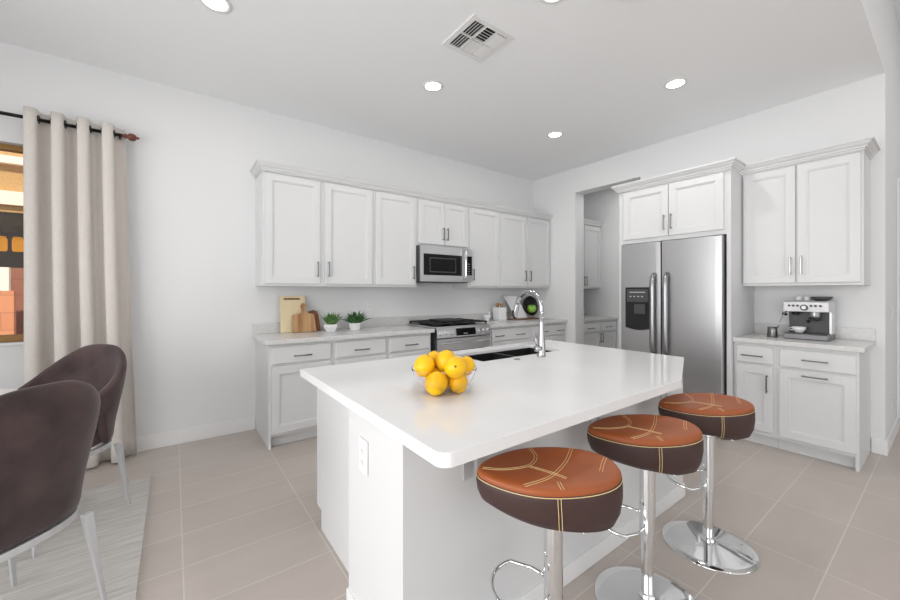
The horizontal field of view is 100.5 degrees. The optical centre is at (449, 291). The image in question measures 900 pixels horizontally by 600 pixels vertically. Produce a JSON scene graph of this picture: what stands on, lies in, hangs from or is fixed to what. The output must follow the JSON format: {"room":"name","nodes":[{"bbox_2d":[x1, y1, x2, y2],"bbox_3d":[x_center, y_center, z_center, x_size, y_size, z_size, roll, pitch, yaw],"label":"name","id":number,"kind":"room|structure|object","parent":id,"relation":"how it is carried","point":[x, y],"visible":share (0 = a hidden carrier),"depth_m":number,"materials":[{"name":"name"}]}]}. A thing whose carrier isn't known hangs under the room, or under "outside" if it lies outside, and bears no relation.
{"room":"kitchen","nodes":[
{"label":"kitchen","id":0,"kind":"room"},
{"bbox_2d":[0,42,533,436],"bbox_3d":[-1.704,-0.224,3.850,7.800,3.084,0.200,0,0,-36],"label":"wall","id":1,"kind":"structure","parent":0,"point":[196,299],"depth_m":3.36,"materials":[{"name":"white paint"}]},
{"bbox_2d":[0,143,23,345],"bbox_3d":[-3.689,-0.342,2.329,1.800,1.450,0.150,0,0,-36],"label":"window","id":2,"kind":"structure","parent":1,"relation":"in","point":[11,156],"depth_m":2.73,"materials":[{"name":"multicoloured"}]},
{"bbox_2d":[0,111,139,140],"bbox_3d":[-3.550,-1.222,2.280,2.565,0.080,0.134,0,0,-36],"label":"curtain rod","id":3,"kind":"object","parent":1,"relation":"attached to","point":[130,136],"visible":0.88,"depth_m":2.78,"materials":[{"name":"brown metal"}]},
{"bbox_2d":[23,106,136,468],"bbox_3d":[-2.737,0.006,2.798,0.615,2.600,0.166,0,0,-36],"label":"curtain","id":4,"kind":"object","parent":3,"relation":"hanging from","point":[77,284],"visible":0.8,"depth_m":2.78,"materials":[{"name":"fabric"}]},
{"bbox_2d":[137,416,255,451],"bbox_3d":[-3.264,1.256,2.566,3.466,0.125,0.014,0,0,-36],"label":"baseboard","id":5,"kind":"structure","parent":1,"relation":"attached to","point":[169,438],"depth_m":3.30,"materials":[{"name":"white paint"}]},
{"bbox_2d":[256,170,372,286],"bbox_3d":[-1.327,-0.571,3.771,1.076,1.033,0.374,0,0,-36],"label":"upper cabinet","id":6,"kind":"object","parent":1,"relation":"attached to","point":[310,232],"visible":1,"depth_m":3.60,"materials":[{"name":"white paint"}]},
{"bbox_2d":[252,315,433,333],"bbox_3d":[-1.051,0.353,4.194,2.080,0.102,0.020,0,0,-36],"label":"backsplash","id":7,"kind":"structure","parent":1,"relation":"attached to","point":[257,328],"depth_m":4.25,"materials":[{"name":"grey stone"}]},
{"bbox_2d":[366,300,371,309],"bbox_3d":[-0.928,0.153,4.293,0.070,0.115,0.008,0,0,-36],"label":"wall outlet","id":8,"kind":"object","parent":1,"relation":"attached to","point":[368,302],"visible":1,"depth_m":4.29,"materials":[{"name":"white plastic"}]},
{"bbox_2d":[373,190,415,286],"bbox_3d":[-0.680,-0.571,4.249,0.531,1.033,0.374,0,0,-36],"label":"upper cabinet","id":9,"kind":"object","parent":1,"relation":"attached to","point":[394,215],"visible":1,"depth_m":4.12,"materials":[{"name":"white paint"}]},
{"bbox_2d":[250,159,552,219],"bbox_3d":[-0.174,-1.123,4.612,4.031,0.070,0.389,0,0,-36],"label":"crown molding","id":10,"kind":"structure","parent":1,"relation":"attached to","point":[259,165],"depth_m":3.97,"materials":[{"name":"white paint"}]},
{"bbox_2d":[416,197,467,248],"bbox_3d":[-0.158,-0.814,4.634,0.764,0.547,0.374,0,0,-36],"label":"upper cabinet","id":11,"kind":"object","parent":1,"relation":"attached to","point":[438,223],"visible":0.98,"depth_m":4.49,"materials":[{"name":"white paint"}]},
{"bbox_2d":[416,245,471,282],"bbox_3d":[-0.130,-0.323,4.597,0.753,0.423,0.466,0,0,-36],"label":"microwave oven","id":12,"kind":"object","parent":11,"relation":"attached to","point":[434,264],"visible":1,"depth_m":4.42,"materials":[{"name":"grey metal"}]},
{"bbox_2d":[453,206,499,287],"bbox_3d":[0.373,-0.571,5.026,0.554,1.033,0.374,0,0,-36],"label":"upper cabinet","id":13,"kind":"object","parent":1,"relation":"attached to","point":[483,224],"visible":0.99,"depth_m":4.91,"materials":[{"name":"white paint"}]},
{"bbox_2d":[434,311,533,319],"bbox_3d":[0.562,0.353,5.385,1.928,0.102,0.020,0,0,-36],"label":"backsplash","id":14,"kind":"structure","parent":1,"relation":"attached to","point":[477,316],"depth_m":5.20,"materials":[{"name":"grey stone"}]},
{"bbox_2d":[500,212,549,287],"bbox_3d":[1.020,-0.571,5.503,1.051,1.033,0.374,0,0,-36],"label":"upper cabinet","id":15,"kind":"object","parent":1,"relation":"attached to","point":[524,241],"visible":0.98,"depth_m":5.35,"materials":[{"name":"white paint"}]},
{"bbox_2d":[0,0,887,180],"bbox_3d":[-0.133,-1.791,2.732,9.000,0.050,3.866,0,0,-36],"label":"ceiling","id":16,"kind":"structure","parent":0,"point":[595,73],"depth_m":2.86,"materials":[{"name":"white paint"}]},
{"bbox_2d":[199,0,231,13],"bbox_3d":[-1.431,-1.763,2.280,0.184,0.006,0.184,0,0,-36],"label":"recessed light","id":17,"kind":"object","parent":16,"relation":"in","point":[219,6],"visible":1,"depth_m":2.30,"materials":[{"name":"white paint"}]},
{"bbox_2d":[203,0,226,9],"bbox_3d":[-1.431,-1.764,2.280,0.128,0.002,0.128,0,0,-36],"label":"diffuser","id":18,"kind":"object","parent":17,"relation":"attached to","point":[210,4],"depth_m":2.30,"materials":[{"name":"white"}]},
{"bbox_2d":[422,80,443,91],"bbox_3d":[-0.146,-1.763,3.209,0.184,0.006,0.184,0,0,-36],"label":"recessed light","id":19,"kind":"object","parent":16,"relation":"in","point":[430,85],"visible":1,"depth_m":3.20,"materials":[{"name":"white paint"}]},
{"bbox_2d":[426,82,439,89],"bbox_3d":[-0.146,-1.764,3.209,0.128,0.002,0.128,0,0,-36],"label":"diffuser","id":20,"kind":"object","parent":19,"relation":"attached to","point":[429,85],"depth_m":3.20,"materials":[{"name":"white"}]},
{"bbox_2d":[442,13,514,62],"bbox_3d":[0.196,-1.758,2.623,0.370,0.014,0.362,0,0,-36],"label":"ceiling vent","id":21,"kind":"object","parent":16,"relation":"in","point":[477,38],"visible":1,"depth_m":2.60,"materials":[{"name":"white metal"}]},
{"bbox_2d":[540,0,561,3],"bbox_3d":[0.611,-1.763,2.203,0.184,0.006,0.184,0,0,-36],"label":"recessed light","id":22,"kind":"object","parent":16,"relation":"in","point":[543,1],"visible":1,"depth_m":2.27,"materials":[{"name":"white paint"}]},
{"bbox_2d":[547,131,563,137],"bbox_3d":[1.178,-1.763,4.198,0.184,0.006,0.184,0,0,-36],"label":"recessed light","id":23,"kind":"object","parent":16,"relation":"in","point":[555,134],"visible":1,"depth_m":4.19,"materials":[{"name":"white paint"}]},
{"bbox_2d":[549,133,560,136],"bbox_3d":[1.178,-1.764,4.198,0.128,0.002,0.128,0,0,-36],"label":"diffuser","id":24,"kind":"object","parent":23,"relation":"attached to","point":[550,134],"depth_m":4.20,"materials":[{"name":"white"}]},
{"bbox_2d":[663,77,687,89],"bbox_3d":[1.912,-1.763,3.171,0.184,0.006,0.184,0,0,-36],"label":"recessed light","id":25,"kind":"object","parent":16,"relation":"in","point":[675,83],"visible":1,"depth_m":3.17,"materials":[{"name":"white paint"}]},
{"bbox_2d":[667,80,683,87],"bbox_3d":[1.912,-1.764,3.171,0.128,0.002,0.128,0,0,-36],"label":"diffuser","id":26,"kind":"object","parent":25,"relation":"attached to","point":[673,83],"depth_m":3.17,"materials":[{"name":"white"}]},
{"bbox_2d":[82,428,899,599],"bbox_3d":[2.929,1.368,1.615,12.600,0.100,9.300,0,0,-36],"label":"floor","id":27,"kind":"structure","parent":0,"point":[230,516],"depth_m":2.12,"materials":[{"name":"beige tile"}]},
{"bbox_2d":[0,475,150,599],"bbox_3d":[-2.286,1.312,0.811,2.455,0.012,2.800,0,0,-36],"label":"area rug","id":28,"kind":"object","parent":27,"relation":"on","point":[62,567],"visible":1,"depth_m":1.84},
{"bbox_2d":[0,388,16,394],"bbox_3d":[-2.547,0.917,1.489,1.200,0.761,1.200,0,0,-36],"label":"dining table","id":29,"kind":"object","parent":28,"relation":"on","point":[2,391],"visible":0.14,"depth_m":2.04,"materials":[{"name":"white paint"}]},
{"bbox_2d":[0,380,106,599],"bbox_3d":[-1.710,0.819,1.378,0.541,0.973,0.598,0,0,9],"label":"dining chair","id":30,"kind":"object","parent":28,"relation":"on","point":[47,431],"visible":1,"depth_m":1.36,"materials":[{"name":"brown fabric"}]},
{"bbox_2d":[17,344,130,557],"bbox_3d":[-2.248,0.819,2.138,0.598,0.973,0.541,0,0,9],"label":"dining chair","id":31,"kind":"object","parent":28,"relation":"on","point":[102,366],"visible":0.41,"depth_m":2.30,"materials":[{"name":"brown fabric"}]},
{"bbox_2d":[256,340,332,449],"bbox_3d":[-1.458,0.880,3.500,0.543,0.875,0.654,0,0,-36],"label":"base cabinet","id":32,"kind":"object","parent":27,"relation":"on","point":[286,402],"visible":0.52,"depth_m":3.25,"materials":[{"name":"white paint"}]},
{"bbox_2d":[252,315,434,345],"bbox_3d":[-0.866,0.372,3.943,2.080,0.140,0.644,0,0,-36],"label":"countertop","id":33,"kind":"structure","parent":32,"relation":"on","point":[267,334],"depth_m":3.71,"materials":[{"name":"grey stone"}]},
{"bbox_2d":[279,296,304,332],"bbox_3d":[-1.573,0.223,3.748,0.240,0.361,0.061,0,0,-36],"label":"cutting board","id":34,"kind":"object","parent":33,"relation":"on","point":[289,305],"visible":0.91,"depth_m":3.71,"materials":[{"name":"brown wood"}]},
{"bbox_2d":[292,303,315,332],"bbox_3d":[-1.468,0.259,3.763,0.230,0.288,0.063,0,0,-36],"label":"paddle board","id":35,"kind":"object","parent":33,"relation":"on","point":[304,321],"visible":1,"depth_m":3.75,"materials":[{"name":"brown wood"}]},
{"bbox_2d":[308,310,320,330],"bbox_3d":[-1.409,0.295,3.850,0.140,0.217,0.050,0,0,-36],"label":"board","id":36,"kind":"object","parent":33,"relation":"on","point":[314,312],"visible":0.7,"depth_m":3.86,"materials":[{"name":"brown wood"}]},
{"bbox_2d":[320,312,341,331],"bbox_3d":[-1.187,0.298,3.773,0.208,0.212,0.218,0,0,-1],"label":"potted plant","id":37,"kind":"object","parent":33,"relation":"on","point":[331,326],"visible":1,"depth_m":3.74,"materials":[{"name":"green plant"}]},
{"bbox_2d":[342,311,370,330],"bbox_3d":[-0.990,0.294,3.949,0.353,0.218,0.262,0,0,-36],"label":"potted plant","id":38,"kind":"object","parent":33,"relation":"on","point":[354,320],"visible":1,"depth_m":3.90,"materials":[{"name":"green plant"}]},
{"bbox_2d":[333,336,386,364],"bbox_3d":[-1.018,0.880,3.826,0.551,0.875,0.654,0,0,-36],"label":"base cabinet","id":39,"kind":"object","parent":27,"relation":"on","point":[345,351],"visible":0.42,"depth_m":3.58,"materials":[{"name":"white paint"}]},
{"bbox_2d":[387,333,430,358],"bbox_3d":[-0.585,0.880,4.145,0.523,0.875,0.654,0,0,-36],"label":"base cabinet","id":40,"kind":"object","parent":27,"relation":"on","point":[411,344],"visible":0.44,"depth_m":3.90,"materials":[{"name":"white paint"}]},
{"bbox_2d":[407,318,490,352],"bbox_3d":[-0.003,0.825,4.524,0.792,0.984,0.687,0,0,-36],"label":"gas range","id":41,"kind":"object","parent":27,"relation":"on","point":[452,334],"visible":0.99,"depth_m":4.29,"materials":[{"name":"grey metal"}]},
{"bbox_2d":[407,323,488,328],"bbox_3d":[-0.024,0.394,4.553,0.792,0.016,0.615,0,0,-36],"label":"cooktop","id":42,"kind":"object","parent":41,"relation":"in","point":[425,325],"depth_m":4.32,"materials":[{"name":"metal"}]},
{"bbox_2d":[300,340,684,599],"bbox_3d":[0.437,0.878,2.207,2.171,0.880,1.399,0,0,-36],"label":"kitchen island","id":43,"kind":"object","parent":27,"relation":"on","point":[419,526],"visible":0.8,"depth_m":1.48,"materials":[{"name":"white stone"}]},
{"bbox_2d":[359,436,367,476],"bbox_3d":[-0.332,0.628,1.429,0.008,0.130,0.075,0,0,-36],"label":"wall outlet","id":44,"kind":"object","parent":43,"relation":"attached to","point":[363,444],"visible":1,"depth_m":1.42,"materials":[{"name":"white plastic"}]},
{"bbox_2d":[300,340,683,467],"bbox_3d":[0.438,0.459,2.208,2.170,0.042,1.399,0,0,-36],"label":"island countertop","id":45,"kind":"structure","parent":43,"relation":"on","point":[508,402],"depth_m":1.61,"materials":[{"name":"white stone"}]},
{"bbox_2d":[411,366,476,394],"bbox_3d":[-0.026,0.383,1.636,0.286,0.109,0.286,0,0,-36],"label":"glass bowl","id":46,"kind":"object","parent":45,"relation":"on","point":[446,384],"visible":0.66,"depth_m":1.52,"materials":[{"name":"clear glass"}]},
{"bbox_2d":[414,354,434,373],"bbox_3d":[-0.112,0.321,1.628,0.090,0.098,0.090,0,0,-36],"label":"orange","id":47,"kind":"object","parent":46,"relation":"in","point":[423,363],"visible":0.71,"depth_m":1.60,"materials":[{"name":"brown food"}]},
{"bbox_2d":[428,351,438,367],"bbox_3d":[-0.074,0.315,1.724,0.080,0.088,0.080,0,0,-36],"label":"orange","id":48,"kind":"object","parent":46,"relation":"in","point":[433,354],"visible":0.32,"depth_m":1.70,"materials":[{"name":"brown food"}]},
{"bbox_2d":[427,371,443,395],"bbox_3d":[-0.057,0.385,1.576,0.094,0.102,0.094,0,0,-36],"label":"orange","id":49,"kind":"object","parent":46,"relation":"in","point":[434,392],"visible":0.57,"depth_m":1.55,"materials":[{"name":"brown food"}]},
{"bbox_2d":[436,350,454,371],"bbox_3d":[-0.018,0.307,1.663,0.092,0.100,0.092,0,0,-36],"label":"orange","id":50,"kind":"object","parent":46,"relation":"in","point":[442,357],"visible":0.68,"depth_m":1.63,"materials":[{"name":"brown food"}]},
{"bbox_2d":[444,356,465,373],"bbox_3d":[0.022,0.320,1.581,0.096,0.094,0.098,0,0,-36],"label":"orange","id":51,"kind":"object","parent":46,"relation":"in","point":[455,364],"visible":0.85,"depth_m":1.54,"materials":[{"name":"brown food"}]},
{"bbox_2d":[462,356,474,371],"bbox_3d":[0.070,0.327,1.654,0.080,0.088,0.080,0,0,-36],"label":"orange","id":52,"kind":"object","parent":46,"relation":"in","point":[470,365],"visible":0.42,"depth_m":1.63,"materials":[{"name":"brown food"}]},
{"bbox_2d":[461,348,550,360],"bbox_3d":[0.432,0.573,2.715,0.814,0.230,0.339,0,0,-36],"label":"sink","id":53,"kind":"object","parent":45,"relation":"in","point":[525,351],"visible":0.09,"depth_m":2.82,"materials":[{"name":"black metal"}]},
{"bbox_2d":[511,290,545,356],"bbox_3d":[0.531,0.212,2.614,0.093,0.452,0.306,0,0,-36],"label":"kitchen faucet","id":54,"kind":"object","parent":45,"relation":"on","point":[540,348],"visible":1,"depth_m":2.51,"materials":[{"name":"silver metal"}]},
{"bbox_2d":[489,325,529,346],"bbox_3d":[0.620,0.880,5.034,0.724,0.875,0.654,0,0,-36],"label":"base cabinet","id":55,"kind":"object","parent":27,"relation":"on","point":[499,336],"visible":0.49,"depth_m":4.78,"materials":[{"name":"white paint"}]},
{"bbox_2d":[530,322,564,341],"bbox_3d":[1.218,0.880,5.476,0.763,0.875,0.654,0,0,-36],"label":"base cabinet","id":56,"kind":"object","parent":27,"relation":"on","point":[552,331],"visible":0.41,"depth_m":5.28,"materials":[{"name":"white paint"}]},
{"bbox_2d":[434,311,567,327],"bbox_3d":[0.747,0.372,5.134,1.928,0.140,0.644,0,0,-36],"label":"countertop","id":57,"kind":"structure","parent":56,"relation":"on","point":[477,316],"depth_m":5.10,"materials":[{"name":"grey stone"}]},
{"bbox_2d":[483,312,490,320],"bbox_3d":[0.512,0.342,5.175,0.116,0.124,0.116,0,0,-36],"label":"mortar","id":58,"kind":"object","parent":57,"relation":"on","point":[486,317],"visible":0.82,"depth_m":5.14,"materials":[{"name":"white ceramic"}]},
{"bbox_2d":[483,315,490,320],"bbox_3d":[0.512,0.364,5.175,0.116,0.078,0.116,0,0,-36],"label":"bowl","id":59,"kind":"object","parent":58,"relation":"on","point":[486,317],"depth_m":5.14,"materials":[{"name":"white ceramic"}]},
{"bbox_2d":[493,303,505,320],"bbox_3d":[0.703,0.278,5.310,0.152,0.251,0.130,0,0,-36],"label":"utensil crock","id":60,"kind":"object","parent":57,"relation":"on","point":[499,313],"visible":1,"depth_m":5.26,"materials":[{"name":"white ceramic"}]},
{"bbox_2d":[507,317,538,319],"bbox_3d":[1.098,0.397,5.527,0.540,0.014,0.170,0,0,-36],"label":"wooden tray","id":61,"kind":"object","parent":57,"relation":"on","point":[528,318],"visible":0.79,"depth_m":5.47,"materials":[{"name":"brown wood"}]},
{"bbox_2d":[504,296,527,317],"bbox_3d":[0.971,0.224,5.513,0.417,0.329,0.085,0,0,-36],"label":"marble slab","id":62,"kind":"object","parent":61,"relation":"on","point":[510,300],"visible":0.79,"depth_m":5.50,"materials":[{"name":"white stone"}]},
{"bbox_2d":[523,296,537,315],"bbox_3d":[1.210,0.209,5.712,0.302,0.298,0.136,0,0,-36],"label":"bowl","id":63,"kind":"object","parent":57,"relation":"on","point":[529,300],"visible":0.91,"depth_m":5.74,"materials":[{"name":"black plastic"}]},
{"bbox_2d":[476,447,622,599],"bbox_3d":[0.338,0.936,1.225,0.420,0.762,0.420,0,0,40],"label":"bar stool","id":64,"kind":"object","parent":27,"relation":"on","point":[556,490],"visible":1,"depth_m":1.16,"materials":[{"name":"brown leather"}]},
{"bbox_2d":[477,447,621,496],"bbox_3d":[0.320,0.581,1.225,0.463,0.046,0.258,0,0,0],"label":"seat cushion","id":65,"kind":"object","parent":64,"relation":"on","point":[534,471],"depth_m":1.18,"materials":[{"name":"orange leather"}]},
{"bbox_2d":[584,319,615,348],"bbox_3d":[2.150,0.880,6.013,0.959,0.875,0.654,0,0,-36],"label":"base cabinet","id":66,"kind":"object","parent":27,"relation":"on","point":[602,333],"visible":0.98,"depth_m":5.78,"materials":[{"name":"white paint"}]},
{"bbox_2d":[584,309,617,321],"bbox_3d":[2.143,0.372,6.021,0.967,0.140,0.635,0,0,-36],"label":"countertop","id":67,"kind":"structure","parent":66,"relation":"on","point":[587,318],"depth_m":5.90,"materials":[{"name":"grey stone"}]},
{"bbox_2d":[587,414,703,599],"bbox_3d":[0.837,0.936,1.587,0.420,0.762,0.420,0,0,40],"label":"bar stool","id":68,"kind":"object","parent":27,"relation":"on","point":[648,443],"visible":0.96,"depth_m":1.56,"materials":[{"name":"brown leather"}]},
{"bbox_2d":[588,414,702,445],"bbox_3d":[0.819,0.581,1.587,0.463,0.046,0.258,0,0,0],"label":"seat cushion","id":69,"kind":"object","parent":68,"relation":"on","point":[627,429],"depth_m":1.55,"materials":[{"name":"orange leather"}]},
{"bbox_2d":[621,235,726,394],"bbox_3d":[2.374,0.407,3.864,0.760,1.822,0.932,0,0,-36],"label":"refrigerator","id":70,"kind":"object","parent":27,"relation":"on","point":[674,292],"visible":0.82,"depth_m":3.57,"materials":[{"name":"metal"}]},
{"bbox_2d":[658,392,759,574],"bbox_3d":[1.343,0.936,1.948,0.420,0.762,0.420,0,0,40],"label":"bar stool","id":71,"kind":"object","parent":27,"relation":"on","point":[706,545],"visible":0.95,"depth_m":1.90,"materials":[{"name":"silver metal"}]},
{"bbox_2d":[659,393,753,415],"bbox_3d":[1.325,0.581,1.948,0.463,0.046,0.258,0,0,0],"label":"seat cushion","id":72,"kind":"object","parent":71,"relation":"on","point":[683,404],"depth_m":1.91,"materials":[{"name":"orange leather"}]},
{"bbox_2d":[734,342,777,447],"bbox_3d":[2.841,0.880,3.388,0.634,0.875,0.291,0,0,-36],"label":"base cabinet","id":73,"kind":"object","parent":27,"relation":"on","point":[754,364],"visible":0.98,"depth_m":3.20,"materials":[{"name":"white paint"}]},
{"bbox_2d":[776,345,869,471],"bbox_3d":[3.067,0.880,3.081,0.634,0.875,0.469,0,0,-36],"label":"base cabinet","id":74,"kind":"object","parent":27,"relation":"on","point":[823,396],"visible":1,"depth_m":2.90,"materials":[{"name":"white paint"}]},
{"bbox_2d":[733,323,875,352],"bbox_3d":[2.997,0.372,3.193,0.614,0.140,0.792,0,0,-36],"label":"countertop","id":75,"kind":"structure","parent":74,"relation":"on","point":[859,340],"depth_m":3.11,"materials":[{"name":"grey stone"}]},
{"bbox_2d":[767,327,777,336],"bbox_3d":[2.886,0.358,3.351,0.091,0.090,0.081,0,0,-36],"label":"milk pitcher","id":76,"kind":"object","parent":75,"relation":"on","point":[771,331],"visible":1,"depth_m":3.32,"materials":[{"name":"silver metal"}]},
{"bbox_2d":[777,300,834,340],"bbox_3d":[3.068,0.239,3.237,0.348,0.323,0.329,0,0,-36],"label":"espresso machine","id":77,"kind":"object","parent":75,"relation":"on","point":[818,317],"visible":1,"depth_m":3.17,"materials":[{"name":"grey metal"}]},
{"bbox_2d":[789,326,805,332],"bbox_3d":[3.014,0.326,3.233,0.095,0.050,0.095,0,0,9],"label":"coffee cup","id":78,"kind":"object","parent":77,"relation":"on","point":[798,329],"visible":1,"depth_m":3.21,"materials":[{"name":"white ceramic"}]},
{"bbox_2d":[795,296,801,300],"bbox_3d":[3.084,0.057,3.307,0.048,0.040,0.048,0,0,-36],"label":"espresso cup","id":79,"kind":"object","parent":77,"relation":"on","point":[797,298],"visible":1,"depth_m":3.29,"materials":[{"name":"white ceramic"}]},
{"bbox_2d":[804,296,810,300],"bbox_3d":[3.116,0.057,3.263,0.048,0.040,0.048,0,0,-36],"label":"espresso cup","id":80,"kind":"object","parent":77,"relation":"on","point":[806,298],"visible":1,"depth_m":3.25,"materials":[{"name":"white ceramic"}]},
{"bbox_2d":[785,331,829,335],"bbox_3d":[3.054,0.355,3.196,0.160,0.006,0.260,0,0,-36],"label":"drip tray","id":81,"kind":"object","parent":77,"relation":"on","point":[791,333],"depth_m":3.17,"materials":[{"name":"grey metal"}]},
{"bbox_2d":[811,297,832,300],"bbox_3d":[3.170,0.059,3.191,0.144,0.036,0.144,0,0,-36],"label":"bowl","id":82,"kind":"object","parent":77,"relation":"on","point":[812,298],"visible":1,"depth_m":3.15,"materials":[{"name":"grey plastic"}]},
{"bbox_2d":[527,305,535,312],"bbox_3d":[1.239,0.254,5.681,0.136,0.125,0.136,0,0,-36],"label":"apple","id":83,"kind":"object","parent":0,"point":[531,308],"visible":1,"depth_m":5.63,"materials":[{"name":"green food"}]},
{"bbox_2d":[584,188,637,348],"bbox_3d":[2.589,-0.224,5.527,1.100,3.084,2.200,0,0,-36],"label":"wall","id":84,"kind":"structure","parent":0,"point":[602,206],"depth_m":6.22,"materials":[{"name":"white paint"}]},
{"bbox_2d":[584,225,600,288],"bbox_3d":[2.067,-0.571,6.125,0.959,1.033,0.374,0,0,-36],"label":"upper cabinet","id":85,"kind":"object","parent":84,"relation":"attached to","point":[592,234],"visible":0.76,"depth_m":6.16,"materials":[{"name":"white paint"}]},
{"bbox_2d":[584,219,603,226],"bbox_3d":[2.173,-1.124,5.982,0.965,0.072,0.048,0,0,-36],"label":"crown molding","id":86,"kind":"structure","parent":84,"relation":"attached to","point":[586,221],"depth_m":6.10,"materials":[{"name":"white paint"}]},
{"bbox_2d":[619,169,753,440],"bbox_3d":[2.418,0.115,3.902,0.702,2.404,1.032,0,0,-36],"label":"refrigerator surround","id":87,"kind":"object","parent":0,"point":[708,204],"visible":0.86,"depth_m":3.52,"materials":[{"name":"white paint"}]},
{"bbox_2d":[534,73,887,451],"bbox_3d":[2.501,-0.224,4.551,0.200,3.084,3.667,0,0,-36],"label":"wall","id":88,"kind":"structure","parent":0,"point":[859,109],"depth_m":3.57,"materials":[{"name":"white paint"}]},
{"bbox_2d":[742,150,869,285],"bbox_3d":[3.069,-0.571,3.264,0.414,1.033,0.761,0,0,-36],"label":"upper cabinet","id":89,"kind":"object","parent":88,"relation":"attached to","point":[805,223],"visible":1,"depth_m":3.11,"materials":[{"name":"white paint"}]},
{"bbox_2d":[611,136,880,193],"bbox_3d":[2.640,-1.125,3.588,0.719,0.075,1.905,0,0,-36],"label":"crown molding","id":90,"kind":"structure","parent":89,"relation":"attached to","point":[870,145],"depth_m":3.29,"materials":[{"name":"white paint"}]},
{"bbox_2d":[754,323,875,340],"bbox_3d":[3.236,0.353,3.369,0.020,0.102,0.792,0,0,-36],"label":"backsplash","id":91,"kind":"structure","parent":88,"relation":"attached to","point":[864,334],"depth_m":3.19,"materials":[{"name":"grey stone"}]},
{"bbox_2d":[862,0,899,433],"bbox_3d":[2.379,-0.657,2.275,12.500,3.950,0.150,0,0,-36],"label":"wall","id":92,"kind":"structure","parent":0,"point":[893,28],"depth_m":3.30,"materials":[{"name":"white paint"}]},
{"bbox_2d":[871,417,899,455],"bbox_3d":[5.457,1.256,4.492,4.914,0.125,0.089,0,0,-36],"label":"baseboard","id":93,"kind":"structure","parent":92,"relation":"attached to","point":[878,446],"depth_m":3.06,"materials":[{"name":"white paint"}]},
{"bbox_2d":[897,178,899,416],"bbox_3d":[4.316,0.055,3.600,0.090,2.274,0.017,0,0,-36],"label":"trim","id":94,"kind":"structure","parent":92,"relation":"attached to","point":[898,180],"depth_m":3.57,"materials":[{"name":"white paint"}]},
{"bbox_2d":[893,0,899,29],"bbox_3d":[4.032,-2.682,0.119,12.600,0.100,5.583,0,0,-36],"label":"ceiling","id":95,"kind":"structure","parent":0,"point":[896,2],"depth_m":3.49,"materials":[{"name":"white paint"}]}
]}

